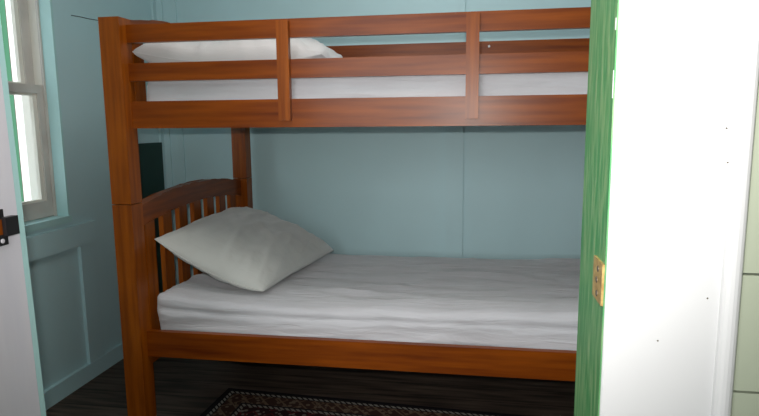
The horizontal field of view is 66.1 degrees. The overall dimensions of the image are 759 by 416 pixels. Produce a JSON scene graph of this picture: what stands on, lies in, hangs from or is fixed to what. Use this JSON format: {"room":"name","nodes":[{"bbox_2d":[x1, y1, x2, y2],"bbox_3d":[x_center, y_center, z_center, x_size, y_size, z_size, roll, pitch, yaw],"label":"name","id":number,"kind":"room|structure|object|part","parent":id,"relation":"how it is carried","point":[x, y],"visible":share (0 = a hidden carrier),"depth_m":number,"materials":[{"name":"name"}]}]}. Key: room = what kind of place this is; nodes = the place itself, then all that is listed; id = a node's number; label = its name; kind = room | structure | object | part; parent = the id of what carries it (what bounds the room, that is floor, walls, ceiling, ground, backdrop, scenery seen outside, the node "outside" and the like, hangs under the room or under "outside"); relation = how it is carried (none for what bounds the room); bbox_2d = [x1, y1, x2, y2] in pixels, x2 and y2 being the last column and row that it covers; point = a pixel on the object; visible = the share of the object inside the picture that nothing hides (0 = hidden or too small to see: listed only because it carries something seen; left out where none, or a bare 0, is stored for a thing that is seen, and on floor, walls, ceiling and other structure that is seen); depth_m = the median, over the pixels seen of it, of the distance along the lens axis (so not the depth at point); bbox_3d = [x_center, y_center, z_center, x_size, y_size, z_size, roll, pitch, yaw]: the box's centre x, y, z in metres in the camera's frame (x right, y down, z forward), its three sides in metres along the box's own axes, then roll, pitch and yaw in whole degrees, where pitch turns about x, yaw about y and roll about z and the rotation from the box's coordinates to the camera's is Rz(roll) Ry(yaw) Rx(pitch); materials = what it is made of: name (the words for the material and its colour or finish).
{"room":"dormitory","nodes":[
{"label":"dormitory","id":0,"kind":"room"},
{"bbox_2d":[25,0,158,390],"bbox_3d":[-1.511,-0.414,2.266,0.170,2.550,2.234,1,8,9],"label":"wall","id":1,"kind":"structure","parent":0,"point":[55,279],"depth_m":2.65,"materials":[{"name":"blue paint"}]},
{"bbox_2d":[0,0,71,232],"bbox_3d":[-1.538,-0.500,2.068,0.183,1.263,0.932,1,8,9],"label":"window","id":2,"kind":"structure","parent":1,"relation":"in","point":[28,33],"depth_m":2.48,"materials":[{"name":"teal paint"}]},
{"bbox_3d":[-1.577,-0.767,2.044,0.004,0.597,0.756,1,8,9],"label":"pane","id":3,"kind":"part","parent":2,"relation":"part of","materials":[{"name":"clear glass"}]},
{"bbox_3d":[-1.532,-0.202,2.120,0.004,0.447,0.772,1,8,9],"label":"pane","id":4,"kind":"part","parent":2,"relation":"part of","materials":[{"name":"clear glass"}]},
{"bbox_3d":[-1.575,-0.773,2.048,0.034,0.688,0.874,1,8,9],"label":"sash","id":5,"kind":"part","parent":2,"relation":"part of","materials":[{"name":"white paint"}]},
{"bbox_3d":[-1.530,-0.186,2.127,0.035,0.565,0.874,1,8,9],"label":"sash","id":6,"kind":"part","parent":2,"relation":"part of","materials":[{"name":"white paint"}]},
{"bbox_3d":[-1.572,-0.516,2.085,0.111,1.235,0.900,1,8,9],"label":"frame","id":7,"kind":"part","parent":2,"relation":"part of","materials":[{"name":"white wood"}]},
{"bbox_3d":[-1.531,0.112,2.156,0.180,0.028,0.932,1,8,9],"label":"sill","id":8,"kind":"part","parent":2,"relation":"part of","materials":[{"name":"teal paint"}]},
{"bbox_2d":[26,220,97,261],"bbox_3d":[-1.464,0.215,2.011,0.022,0.098,1.520,1,8,9],"label":"trim","id":9,"kind":"structure","parent":1,"relation":"attached to","point":[49,243],"depth_m":2.51,"materials":[{"name":"blue paint"}]},
{"bbox_2d":[44,342,122,409],"bbox_3d":[-1.408,0.811,2.429,0.018,0.078,2.234,1,8,9],"label":"baseboard","id":10,"kind":"structure","parent":1,"relation":"attached to","point":[58,391],"depth_m":2.66,"materials":[{"name":"blue paint"}]},
{"bbox_2d":[78,241,104,363],"bbox_3d":[-1.353,0.443,2.744,0.016,0.565,0.113,1,8,9],"label":"trim","id":11,"kind":"structure","parent":1,"relation":"attached to","point":[87,254],"depth_m":2.73,"materials":[{"name":"blue paint"}]},
{"bbox_2d":[151,0,178,284],"bbox_3d":[-1.232,-0.603,3.314,0.045,2.480,0.045,1,8,9],"label":"trim","id":12,"kind":"structure","parent":1,"relation":"attached to","point":[156,5],"depth_m":3.36,"materials":[{"name":"blue paint"}]},
{"bbox_2d":[46,357,574,415],"bbox_3d":[0.053,1.095,0.931,3.760,0.080,5.060,1,8,9],"label":"floor","id":13,"kind":"structure","parent":0,"point":[183,386],"depth_m":2.62,"materials":[{"name":"brown wood"}]},
{"bbox_2d":[138,142,164,293],"bbox_3d":[-1.256,0.191,3.197,0.023,1.083,0.330,1,8,9],"label":"board","id":14,"kind":"object","parent":13,"relation":"on","point":[150,154],"visible":0.21,"depth_m":3.20,"materials":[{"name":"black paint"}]},
{"bbox_2d":[98,7,590,415],"bbox_3d":[0.131,0.014,2.527,2.068,1.601,1.112,1,8,9],"label":"bunk bed","id":15,"kind":"object","parent":13,"relation":"on","point":[125,74],"visible":0.38,"depth_m":2.06,"materials":[{"name":"brown wood"}]},
{"bbox_3d":[-0.938,-0.345,2.116,0.077,0.660,0.072,1,8,9],"label":"post","id":16,"kind":"part","parent":15,"relation":"part of","materials":[{"name":"brown wood"}]},
{"bbox_3d":[-0.931,0.425,2.227,0.077,0.890,0.072,1,8,9],"label":"post","id":17,"kind":"part","parent":15,"relation":"part of","materials":[{"name":"brown wood"}]},
{"bbox_3d":[-0.847,-0.728,2.578,0.042,0.130,0.986,1,8,9],"label":"headboard rail","id":18,"kind":"part","parent":15,"relation":"part of","materials":[{"name":"brown wood"}]},
{"bbox_3d":[-0.841,-0.060,2.674,0.042,0.128,0.986,1,8,9],"label":"headboard rail","id":19,"kind":"part","parent":15,"relation":"part of","materials":[{"name":"brown wood"}]},
{"bbox_3d":[-0.749,-0.493,3.128,0.077,0.660,0.072,1,8,9],"label":"post","id":20,"kind":"part","parent":15,"relation":"part of","materials":[{"name":"brown wood"}]},
{"bbox_3d":[-0.742,0.277,3.240,0.077,0.890,0.072,1,8,9],"label":"post","id":21,"kind":"part","parent":15,"relation":"part of","materials":[{"name":"brown wood"}]},
{"bbox_3d":[0.046,-0.608,1.936,1.920,0.062,0.024,1,8,9],"label":"guard rail","id":22,"kind":"part","parent":15,"relation":"part of","materials":[{"name":"brown wood"}]},
{"bbox_3d":[0.047,-0.475,1.956,1.920,0.063,0.024,1,8,9],"label":"guard rail","id":23,"kind":"part","parent":15,"relation":"part of","materials":[{"name":"brown wood"}]},
{"bbox_3d":[0.049,-0.325,1.977,1.920,0.097,0.024,1,8,9],"label":"rail","id":24,"kind":"part","parent":15,"relation":"part of","materials":[{"name":"brown wood"}]},
{"bbox_3d":[0.056,0.534,2.102,1.920,0.101,0.024,1,8,9],"label":"rail","id":25,"kind":"part","parent":15,"relation":"part of","materials":[{"name":"brown wood"}]},
{"bbox_2d":[147,72,587,100],"bbox_3d":[0.127,-0.481,2.449,1.868,0.181,0.962,1,8,9],"label":"mattress","id":26,"kind":"object","parent":15,"relation":"on","point":[568,83],"visible":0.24,"depth_m":2.00,"materials":[{"name":"white fabric"}]},
{"bbox_2d":[132,38,342,62],"bbox_3d":[-0.509,-0.661,2.450,0.733,0.185,0.772,1,8,9],"label":"pillow","id":27,"kind":"object","parent":26,"relation":"on","point":[300,48],"visible":0.32,"depth_m":2.12,"materials":[{"name":"white fabric"}]},
{"bbox_2d":[157,253,579,350],"bbox_3d":[0.125,0.372,2.572,1.884,0.197,0.963,1,8,9],"label":"mattress","id":28,"kind":"object","parent":15,"relation":"on","point":[516,303],"visible":0.6,"depth_m":2.23,"materials":[{"name":"white fabric"}]},
{"bbox_2d":[155,207,333,291],"bbox_3d":[-0.553,0.153,2.627,0.514,0.272,0.831,1,8,9],"label":"pillow","id":29,"kind":"object","parent":28,"relation":"on","point":[251,249],"visible":1,"depth_m":2.42,"materials":[{"name":"white fabric"}]},
{"bbox_3d":[0.205,-0.775,2.913,1.920,0.090,0.022,1,8,9],"label":"guard rail","id":30,"kind":"part","parent":15,"relation":"part of","materials":[{"name":"brown wood"}]},
{"bbox_2d":[200,388,524,415],"bbox_3d":[0.005,0.904,1.943,1.620,0.008,1.050,1,8,12],"label":"rug","id":31,"kind":"object","parent":13,"relation":"on","point":[233,402],"visible":1,"depth_m":2.43,"materials":[{"name":"multicoloured fabric"}]},
{"bbox_2d":[162,0,590,275],"bbox_3d":[0.183,-0.561,3.180,3.222,2.550,0.130,1,8,9],"label":"wall","id":32,"kind":"structure","parent":0,"point":[358,190],"depth_m":3.17,"materials":[{"name":"blue paint"}]},
{"bbox_2d":[170,0,191,276],"bbox_3d":[-1.141,-0.604,3.317,0.030,2.480,0.010,1,8,9],"label":"trim","id":33,"kind":"structure","parent":32,"relation":"attached to","point":[172,2],"depth_m":3.35,"materials":[{"name":"blue paint"}]},
{"bbox_2d":[445,0,464,257],"bbox_3d":[0.397,-0.582,3.067,0.096,2.480,0.018,1,8,9],"label":"trim","id":34,"kind":"structure","parent":32,"relation":"attached to","point":[454,135],"depth_m":3.12,"materials":[{"name":"blue paint"}]},
{"bbox_2d":[731,82,758,415],"bbox_3d":[0.086,-0.207,0.736,3.470,2.547,0.014,1,8,9],"label":"wall","id":35,"kind":"structure","parent":0,"point":[745,398],"depth_m":0.72,"materials":[{"name":"green paint"}]},
{"bbox_3d":[-0.195,-0.221,0.852,3.222,2.550,0.127,1,8,9],"label":"wall","id":36,"kind":"structure","parent":0,"visible":0},
{"bbox_2d":[0,0,758,415],"bbox_3d":[-0.178,-0.036,0.870,1.269,2.180,0.186,1,8,9],"label":"door frame","id":37,"kind":"structure","parent":36,"relation":"in","point":[672,91],"depth_m":0.71,"materials":[{"name":"green paint"}]},
{"bbox_3d":[-0.647,0.034,0.993,0.006,0.062,0.026,1,8,9],"label":"keeper plate","id":38,"kind":"part","parent":37,"relation":"part of","materials":[{"name":"black metal"}]},
{"bbox_3d":[0.360,-0.018,0.709,0.154,2.180,0.036,1,8,9],"label":"casing","id":39,"kind":"part","parent":37,"relation":"part of","materials":[{"name":"white paint"}]}
]}

